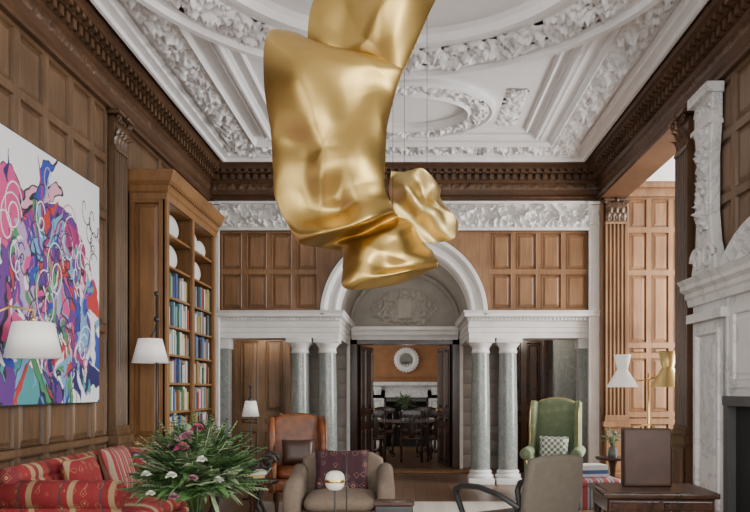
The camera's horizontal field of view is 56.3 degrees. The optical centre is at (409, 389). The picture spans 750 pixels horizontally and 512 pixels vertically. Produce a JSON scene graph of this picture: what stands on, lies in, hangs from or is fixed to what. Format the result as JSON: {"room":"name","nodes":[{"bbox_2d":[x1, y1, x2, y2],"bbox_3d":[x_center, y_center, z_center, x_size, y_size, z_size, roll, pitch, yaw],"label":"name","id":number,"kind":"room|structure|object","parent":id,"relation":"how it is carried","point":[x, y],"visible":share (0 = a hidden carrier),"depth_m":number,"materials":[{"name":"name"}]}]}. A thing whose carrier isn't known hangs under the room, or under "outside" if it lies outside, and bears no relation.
{"room":"historic interior","nodes":[
{"label":"historic interior","id":0,"kind":"room"},
{"bbox_2d":[0,9,171,468],"bbox_3d":[-3.067,-0.970,5.150,0.245,4.740,14.300,0,0,0],"label":"wall","id":1,"kind":"structure","parent":0,"point":[41,102],"depth_m":5.91,"materials":[{"name":"brown wood"}]},
{"bbox_2d":[0,123,98,406],"bbox_3d":[-2.932,-0.890,5.420,0.053,2.020,2.260,0,0,0],"label":"abstract painting","id":2,"kind":"object","parent":1,"relation":"attached to","point":[49,212],"visible":0.91,"depth_m":5.62,"materials":[{"name":"paint"}]},
{"bbox_2d":[0,0,220,200],"bbox_3d":[-2.830,-3.050,4.150,0.280,0.580,12.300,0,0,0],"label":"trim","id":3,"kind":"structure","parent":1,"relation":"attached to","point":[74,33],"depth_m":6.76,"materials":[{"name":"brown wood"}]},
{"bbox_2d":[106,109,134,451],"bbox_3d":[-2.895,-0.680,7.040,0.188,4.160,0.384,0,0,0],"label":"trim","id":4,"kind":"structure","parent":1,"relation":"attached to","point":[119,433],"depth_m":6.94,"materials":[{"name":"brown wood"}]},
{"bbox_2d":[220,338,233,453],"bbox_3d":[-2.810,0.315,10.550,0.260,2.170,0.260,0,0,0],"label":"pilaster","id":5,"kind":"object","parent":1,"relation":"attached to","point":[226,344],"depth_m":10.45,"materials":[{"name":"grey stone"}]},
{"bbox_2d":[232,340,290,469],"bbox_3d":[-2.450,0.150,11.305,1.040,2.500,0.190,0,0,0],"label":"door","id":6,"kind":"structure","parent":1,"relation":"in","point":[264,365],"depth_m":11.29,"materials":[{"name":"brown wood"}]},
{"bbox_2d":[90,0,708,161],"bbox_3d":[-0.090,-3.283,4.200,6.400,0.413,12.800,0,0,0],"label":"ceiling","id":7,"kind":"structure","parent":0,"point":[486,80],"depth_m":7.09,"materials":[{"name":"paint"}]},
{"bbox_2d":[263,0,458,289],"bbox_3d":[-0.318,-2.001,5.076,1.475,2.557,0.509,0,0,-8],"label":"sculpture","id":8,"kind":"object","parent":7,"relation":"hanging from","point":[330,93],"visible":1,"depth_m":5.01,"materials":[{"name":"gold metal"}]},
{"bbox_2d":[203,446,603,511],"bbox_3d":[1.160,1.450,8.050,8.900,0.100,20.900,0,0,0],"label":"floor","id":9,"kind":"structure","parent":0,"point":[420,487],"depth_m":10.16,"materials":[{"name":"brown wood"}]},
{"bbox_2d":[0,305,62,358],"bbox_3d":[-2.729,0.406,4.872,0.378,1.989,0.647,0,0,17],"label":"floor lamp","id":10,"kind":"object","parent":9,"relation":"on","point":[32,339],"visible":1,"depth_m":4.87,"materials":[{"name":"white fabric"}]},
{"bbox_2d":[0,445,188,511],"bbox_3d":[-2.465,0.955,5.840,0.870,0.890,2.030,0,0,0],"label":"sofa","id":11,"kind":"object","parent":9,"relation":"on","point":[80,482],"visible":0.7,"depth_m":4.94,"materials":[{"name":"red fabric"}]},
{"bbox_2d":[131,291,168,441],"bbox_3d":[-2.590,0.198,7.032,0.350,2.405,0.455,0,0,0],"label":"floor lamp","id":12,"kind":"object","parent":9,"relation":"on","point":[147,350],"visible":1,"depth_m":6.89,"materials":[{"name":"white fabric"}]},
{"bbox_2d":[128,169,224,500],"bbox_3d":[-2.695,-0.440,8.229,0.510,3.680,2.019,0,0,0],"label":"bookcase","id":13,"kind":"object","parent":9,"relation":"on","point":[155,195],"visible":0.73,"depth_m":7.35,"materials":[{"name":"brown wood"}]},
{"bbox_2d":[169,245,176,267],"label":"plates","id":14,"kind":"object","parent":13,"relation":"on","point":[172,255],"depth_m":7.86,"materials":[{"name":"white ceramic"}]},
{"bbox_2d":[169,215,178,237],"label":"plates","id":15,"kind":"object","parent":13,"relation":"on","point":[174,232],"depth_m":7.91,"materials":[{"name":"white ceramic"}]},
{"bbox_2d":[169,272,209,435],"bbox_3d":[-2.715,-0.372,8.241,0.269,1.823,1.642,0,0,0],"label":"books","id":16,"kind":"object","parent":13,"relation":"in","point":[178,314],"visible":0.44,"depth_m":8.08,"materials":[{"name":"multicoloured paper"}]},
{"bbox_2d":[195,262,199,279],"label":"plates","id":17,"kind":"object","parent":13,"relation":"on","point":[197,271],"depth_m":8.77,"materials":[{"name":"white ceramic"}]},
{"bbox_2d":[195,236,204,255],"label":"plates","id":18,"kind":"object","parent":13,"relation":"on","point":[199,247],"depth_m":8.96,"materials":[{"name":"white ceramic"}]},
{"bbox_2d":[242,385,258,499],"bbox_3d":[-2.050,0.670,9.000,0.220,1.460,0.220,0,0,0],"label":"reading lamp","id":19,"kind":"object","parent":9,"relation":"on","point":[250,409],"visible":0.89,"depth_m":8.93,"materials":[{"name":"black metal"}]},
{"bbox_2d":[285,338,314,413],"bbox_3d":[-1.650,0.315,10.520,0.390,2.170,0.390,0,0,0],"label":"column","id":20,"kind":"structure","parent":9,"relation":"on","point":[300,392],"depth_m":10.40,"materials":[{"name":"white stone"}]},
{"bbox_2d":[313,338,340,450],"bbox_3d":[-1.240,0.315,10.520,0.390,2.170,0.390,0,0,0],"label":"column","id":21,"kind":"structure","parent":9,"relation":"on","point":[327,378],"depth_m":10.40,"materials":[{"name":"white stone"}]},
{"bbox_2d":[373,410,387,461],"bbox_3d":[-0.704,0.892,13.786,0.556,1.024,0.570,0,0,-6],"label":"dining chair","id":22,"kind":"object","parent":9,"relation":"on","point":[377,413],"visible":0.52,"depth_m":13.57,"materials":[{"name":"wood"}]},
{"bbox_2d":[256,502,512,511],"bbox_3d":[-0.240,1.397,5.975,3.200,0.006,5.550,0,0,0],"label":"rug","id":23,"kind":"object","parent":9,"relation":"on","point":[269,506],"visible":0.44,"depth_m":8.38,"materials":[{"name":"beige carpet"}]},
{"bbox_2d":[208,451,279,511],"bbox_3d":[-1.830,1.031,7.400,0.878,0.743,0.364,0,0,-6],"label":"bench","id":24,"kind":"object","parent":23,"relation":"on","point":[268,462],"visible":0.4,"depth_m":7.27,"materials":[{"name":"metal"}]},
{"bbox_2d":[248,477,278,511],"bbox_3d":[-1.430,1.105,6.350,0.480,0.570,0.480,0,0,0],"label":"end table","id":25,"kind":"object","parent":23,"relation":"on","point":[272,481],"visible":0.39,"depth_m":6.32,"materials":[{"name":"brown wood"}]},
{"bbox_2d":[245,462,265,481],"bbox_3d":[-1.433,0.740,6.343,0.261,0.160,0.214,0,0,-11],"label":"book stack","id":26,"kind":"object","parent":25,"relation":"on","point":[261,475],"visible":0.56,"depth_m":6.29,"materials":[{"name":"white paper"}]},
{"bbox_2d":[263,413,328,511],"bbox_3d":[-1.337,0.842,8.350,0.810,1.119,0.901,0,0,-13],"label":"chair","id":27,"kind":"object","parent":23,"relation":"on","point":[293,436],"visible":0.52,"depth_m":8.43,"materials":[{"name":"brown leather"}]},
{"bbox_2d":[282,450,394,511],"bbox_3d":[-0.622,0.974,6.345,0.950,0.841,0.969,0,0,-3],"label":"armchair","id":28,"kind":"object","parent":23,"relation":"on","point":[369,479],"visible":0.93,"depth_m":6.32,"materials":[{"name":"beige fabric"}]},
{"bbox_2d":[453,454,582,511],"bbox_3d":[0.814,0.926,5.196,0.708,0.948,0.839,0,0,-32],"label":"armchair","id":29,"kind":"object","parent":23,"relation":"on","point":[551,483],"visible":1,"depth_m":4.87,"materials":[{"name":"beige fabric"}]},
{"bbox_3d":[-0.340,1.161,4.850,0.900,0.465,0.560,0,0,0],"label":"coffee table","id":30,"kind":"object","parent":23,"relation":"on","visible":0},
{"bbox_2d":[324,452,346,511],"bbox_3d":[-0.520,0.678,4.850,0.147,0.500,0.148,0,0,-42],"label":"globe ornament","id":31,"kind":"object","parent":30,"relation":"on","point":[334,481],"visible":1,"depth_m":4.81,"materials":[{"name":"white glass"}]},
{"bbox_2d":[373,499,413,511],"bbox_3d":[-0.110,0.848,4.850,0.280,0.160,0.200,0,0,0],"label":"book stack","id":32,"kind":"object","parent":30,"relation":"on","point":[381,505],"visible":1,"depth_m":4.76,"materials":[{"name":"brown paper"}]},
{"bbox_3d":[-1.390,1.187,4.550,0.600,0.413,0.600,0,0,0],"label":"side table","id":33,"kind":"object","parent":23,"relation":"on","visible":0},
{"bbox_2d":[114,412,268,511],"bbox_3d":[-1.369,0.563,4.564,0.942,0.834,0.904,0,0,30],"label":"flower bouquet","id":34,"kind":"object","parent":33,"relation":"on","point":[193,465],"visible":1,"depth_m":4.38,"materials":[{"name":"green plant"}]},
{"bbox_2d":[373,407,395,450],"bbox_3d":[-0.590,0.892,15.815,0.556,1.024,0.570,0,0,0],"label":"dining chair","id":35,"kind":"object","parent":9,"relation":"on","point":[390,410],"visible":0.41,"depth_m":15.98,"materials":[{"name":"wood"}]},
{"bbox_2d":[373,382,436,446],"bbox_3d":[-0.090,0.600,17.220,2.000,1.600,0.520,0,0,0],"label":"stone fireplace","id":36,"kind":"object","parent":9,"relation":"on","point":[424,394],"visible":0.36,"depth_m":17.10,"materials":[{"name":"grey stone"}]},
{"bbox_2d":[373,419,436,456],"bbox_3d":[-0.090,1.021,14.800,2.000,0.761,1.200,0,0,0],"label":"dining table","id":37,"kind":"object","parent":9,"relation":"on","point":[379,450],"visible":0.52,"depth_m":14.71,"materials":[{"name":"brown wood"}]},
{"bbox_2d":[392,393,416,420],"bbox_3d":[-0.107,0.337,14.603,0.504,0.605,0.587,0,0,-31],"label":"potted plant","id":38,"kind":"object","parent":37,"relation":"on","point":[403,398],"visible":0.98,"depth_m":14.55,"materials":[{"name":"green plant"}]},
{"bbox_2d":[397,410,425,461],"bbox_3d":[0.030,0.892,13.735,0.556,1.024,0.570,0,0,0],"label":"dining chair","id":39,"kind":"object","parent":9,"relation":"on","point":[411,414],"visible":1,"depth_m":13.51,"materials":[{"name":"wood"}]},
{"bbox_2d":[415,407,436,452],"bbox_3d":[0.360,0.892,15.815,0.556,1.024,0.570,0,0,0],"label":"dining chair","id":40,"kind":"object","parent":9,"relation":"on","point":[424,409],"visible":0.36,"depth_m":15.97,"materials":[{"name":"wood"}]},
{"bbox_2d":[425,409,436,461],"bbox_3d":[0.580,0.892,13.836,0.556,1.024,0.570,0,0,9],"label":"dining chair","id":41,"kind":"object","parent":9,"relation":"on","point":[431,413],"visible":0.46,"depth_m":13.67,"materials":[{"name":"wood"}]},
{"bbox_2d":[467,338,494,484],"bbox_3d":[1.060,0.315,10.520,0.390,2.170,0.390,0,0,0],"label":"column","id":42,"kind":"structure","parent":9,"relation":"on","point":[480,472],"depth_m":10.39,"materials":[{"name":"white stone"}]},
{"bbox_2d":[494,338,521,484],"bbox_3d":[1.470,0.315,10.520,0.390,2.170,0.390,0,0,0],"label":"column","id":43,"kind":"structure","parent":9,"relation":"on","point":[507,473],"depth_m":10.39,"materials":[{"name":"white stone"}]},
{"bbox_2d":[516,340,547,471],"bbox_3d":[1.970,0.150,11.900,0.720,2.500,0.200,0,0,0],"label":"door","id":44,"kind":"structure","parent":9,"relation":"on","point":[532,355],"depth_m":11.88,"materials":[{"name":"brown wood"}]},
{"bbox_2d":[520,397,585,476],"bbox_3d":[1.872,0.753,9.088,0.770,1.308,0.920,0,0,17],"label":"chair","id":45,"kind":"object","parent":9,"relation":"on","point":[555,423],"visible":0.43,"depth_m":9.27,"materials":[{"name":"green fabric"}]},
{"bbox_2d":[553,340,575,400],"bbox_3d":[2.560,0.150,11.325,0.500,2.500,0.150,0,0,0],"label":"trim","id":46,"kind":"structure","parent":9,"relation":"on","point":[564,351],"depth_m":11.30,"materials":[{"name":"grey stone"}]},
{"bbox_2d":[579,476,620,511],"bbox_3d":[1.890,1.155,7.450,0.660,0.490,0.540,0,0,-3],"label":"ottoman","id":47,"kind":"object","parent":9,"relation":"on","point":[586,501],"visible":0.19,"depth_m":7.19,"materials":[{"name":"multicoloured fabric"}]},
{"bbox_2d":[583,463,608,476],"bbox_3d":[1.886,0.849,7.435,0.392,0.120,0.289,0,0,0],"label":"book stack","id":48,"kind":"object","parent":47,"relation":"on","point":[589,469],"visible":0.64,"depth_m":7.32,"materials":[{"name":"white paper"}]},
{"bbox_2d":[595,455,620,477],"bbox_3d":[2.360,1.083,8.150,0.400,0.606,0.400,0,0,0],"label":"pedestal table","id":49,"kind":"object","parent":9,"relation":"on","point":[612,461],"visible":0.44,"depth_m":8.11,"materials":[{"name":"brown wood"}]},
{"bbox_2d":[600,426,620,456],"bbox_3d":[2.357,0.602,8.153,0.320,0.357,0.283,0,0,-43],"label":"flower vase","id":50,"kind":"object","parent":49,"relation":"on","point":[612,451],"visible":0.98,"depth_m":8.11,"materials":[{"name":"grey glass"}]},
{"bbox_2d":[588,483,720,511],"bbox_3d":[1.770,1.058,5.150,0.800,0.683,0.560,0,0,3],"label":"writing desk","id":51,"kind":"object","parent":9,"relation":"on","point":[611,497],"visible":0.99,"depth_m":4.89,"materials":[{"name":"brown wood"}]},
{"bbox_2d":[621,424,671,486],"bbox_3d":[1.760,0.486,5.218,0.350,0.461,0.103,0,0,3],"label":"box","id":52,"kind":"object","parent":51,"relation":"on","point":[646,453],"visible":1,"depth_m":5.17,"materials":[{"name":"brown leather"}]},
{"bbox_2d":[607,351,674,427],"bbox_3d":[2.543,0.491,7.550,0.847,1.818,0.374,0,0,0],"label":"table lamp","id":53,"kind":"object","parent":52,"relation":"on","point":[622,377],"visible":0.95,"depth_m":7.48,"materials":[{"name":"gold metal"}]},
{"bbox_2d":[677,81,749,511],"bbox_3d":[2.663,-0.670,5.133,0.245,4.140,3.115,0,0,0],"label":"fireplace","id":54,"kind":"object","parent":9,"relation":"on","point":[717,291],"visible":1,"depth_m":6.08,"materials":[{"name":"grey stone"}]},
{"bbox_2d":[220,231,587,309],"bbox_3d":[-0.090,-2.220,10.471,5.800,2.240,0.358,0,0,0],"label":"wall","id":55,"kind":"structure","parent":0,"point":[260,270],"depth_m":10.30,"materials":[{"name":"brown wood"}]},
{"bbox_2d":[208,201,219,432],"bbox_3d":[-2.875,-0.675,10.237,0.204,4.150,0.166,0,0,0],"label":"trim","id":56,"kind":"structure","parent":55,"relation":"attached to","point":[215,204],"depth_m":10.24,"materials":[{"name":"white stone"}]},
{"bbox_2d":[216,310,354,345],"bbox_3d":[-1.975,-0.965,11.235,2.030,0.390,2.130,0,0,0],"label":"trim","id":57,"kind":"structure","parent":55,"relation":"attached to","point":[234,324],"depth_m":10.34,"materials":[{"name":"white stone"}]},
{"bbox_2d":[210,161,597,200],"bbox_3d":[-0.090,-3.050,10.160,5.760,0.580,0.280,0,0,0],"label":"trim","id":58,"kind":"structure","parent":55,"relation":"attached to","point":[236,181],"depth_m":10.24,"materials":[{"name":"brown wood"}]},
{"bbox_2d":[320,242,487,314],"bbox_3d":[-0.090,-1.715,10.415,2.460,1.230,0.470,0,0,0],"label":"trim","id":59,"kind":"structure","parent":55,"relation":"attached to","point":[447,256],"depth_m":10.26,"materials":[{"name":"white stone"}]},
{"bbox_2d":[219,201,589,230],"bbox_3d":[-0.090,-2.550,10.185,5.440,0.420,0.251,0,0,0],"label":"trim","id":60,"kind":"structure","parent":55,"relation":"attached to","point":[239,215],"depth_m":10.23,"materials":[{"name":"white paint"}]},
{"bbox_2d":[455,310,600,345],"bbox_3d":[1.795,-0.965,11.235,2.030,0.390,2.130,0,0,0],"label":"trim","id":61,"kind":"structure","parent":55,"relation":"attached to","point":[524,324],"depth_m":10.34,"materials":[{"name":"white stone"}]},
{"bbox_2d":[587,201,599,462],"bbox_3d":[2.695,-0.675,10.237,0.204,4.150,0.166,0,0,0],"label":"trim","id":62,"kind":"structure","parent":55,"relation":"attached to","point":[594,206],"depth_m":10.24,"materials":[{"name":"white paint"}]},
{"bbox_2d":[341,264,466,321],"bbox_3d":[-0.090,-1.590,11.460,1.960,0.980,1.720,0,0,0],"label":"vault","id":63,"kind":"object","parent":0,"point":[439,277],"visible":0.52,"depth_m":11.87,"materials":[{"name":"stone"}]},
{"bbox_2d":[358,345,451,381],"bbox_3d":[-0.090,-0.200,17.591,6.200,3.200,0.218,0,0,0],"label":"wall","id":64,"kind":"structure","parent":0,"point":[384,368],"depth_m":17.49,"materials":[{"name":"orange paint"}]},
{"bbox_2d":[394,347,418,372],"bbox_3d":[-0.090,-0.750,17.430,0.638,0.636,0.080,0,0,0],"label":"round mirror","id":65,"kind":"object","parent":64,"relation":"attached to","point":[406,359],"visible":1,"depth_m":17.40,"materials":[{"name":"white ceramic"}]},
{"bbox_2d":[291,278,552,469],"bbox_3d":[-0.090,-0.400,12.415,5.800,3.600,0.270,0,0,0],"label":"wall","id":66,"kind":"structure","parent":0,"point":[341,355],"depth_m":12.28,"materials":[{"name":"stone"}]},
{"bbox_2d":[358,345,374,451],"bbox_3d":[-0.823,0.294,12.988,0.150,2.191,0.802,0,0,14],"label":"door","id":67,"kind":"structure","parent":66,"relation":"in","point":[365,354],"depth_m":12.91,"materials":[{"name":"brown wood"}]},
{"bbox_2d":[351,283,458,339],"bbox_3d":[-0.090,-1.380,12.200,1.860,1.000,0.200,0,0,0],"label":"trim","id":68,"kind":"structure","parent":66,"relation":"attached to","point":[402,311],"depth_m":12.26,"materials":[{"name":"stone"}]},
{"bbox_2d":[347,339,462,468],"bbox_3d":[-0.090,0.250,12.405,2.040,2.300,0.330,0,0,0],"label":"trim","id":69,"kind":"structure","parent":66,"relation":"attached to","point":[352,350],"depth_m":12.26,"materials":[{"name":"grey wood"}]},
{"bbox_2d":[393,469,470,472],"bbox_3d":[0.070,1.387,12.000,2.280,0.025,0.500,0,0,0],"label":"trim","id":70,"kind":"structure","parent":66,"relation":"attached to","point":[394,470],"depth_m":11.96,"materials":[{"name":"brown wood"}]},
{"bbox_2d":[436,345,451,466],"bbox_3d":[0.643,0.294,12.988,0.150,2.191,0.802,0,0,-14],"label":"door","id":71,"kind":"structure","parent":66,"relation":"in","point":[444,354],"depth_m":12.91,"materials":[{"name":"brown wood"}]},
{"bbox_2d":[599,181,674,463],"bbox_3d":[4.090,-0.850,10.225,2.640,4.500,0.350,0,0,0],"label":"wall","id":72,"kind":"structure","parent":0,"point":[650,211],"depth_m":10.15,"materials":[{"name":"brown wood"}]},
{"bbox_2d":[575,338,587,462],"bbox_3d":[2.630,0.315,10.550,0.260,2.170,0.260,0,0,0],"label":"trim","id":73,"kind":"structure","parent":72,"relation":"attached to","point":[581,344],"depth_m":10.45,"materials":[{"name":"grey stone"}]},
{"bbox_2d":[602,197,630,479],"bbox_3d":[2.970,-0.680,10.075,0.384,4.160,0.188,0,0,0],"label":"trim","id":74,"kind":"structure","parent":72,"relation":"attached to","point":[615,224],"depth_m":10.08,"materials":[{"name":"brown wood"}]},
{"bbox_2d":[646,155,674,180],"bbox_3d":[4.360,-3.100,8.730,2.500,0.200,3.340,0,0,0],"label":"ceiling","id":75,"kind":"structure","parent":0,"point":[666,172],"depth_m":9.70,"materials":[{"name":"paint"}]},
{"bbox_2d":[606,54,749,249],"bbox_3d":[2.946,-0.970,4.150,0.328,4.740,12.300,0,0,0],"label":"wall","id":76,"kind":"structure","parent":0,"point":[735,136],"depth_m":6.11,"materials":[{"name":"brown wood"}]},
{"bbox_2d":[586,0,749,200],"bbox_3d":[2.650,-3.050,4.150,0.280,0.580,12.300,0,0,0],"label":"trim","id":77,"kind":"structure","parent":76,"relation":"attached to","point":[717,40],"depth_m":7.03,"materials":[{"name":"brown wood"}]},
{"bbox_2d":[667,108,694,482],"bbox_3d":[2.715,-0.680,7.030,0.188,4.160,0.410,0,0,0],"label":"trim","id":78,"kind":"structure","parent":76,"relation":"attached to","point":[682,431],"depth_m":6.99,"materials":[{"name":"brown wood"}]}
]}

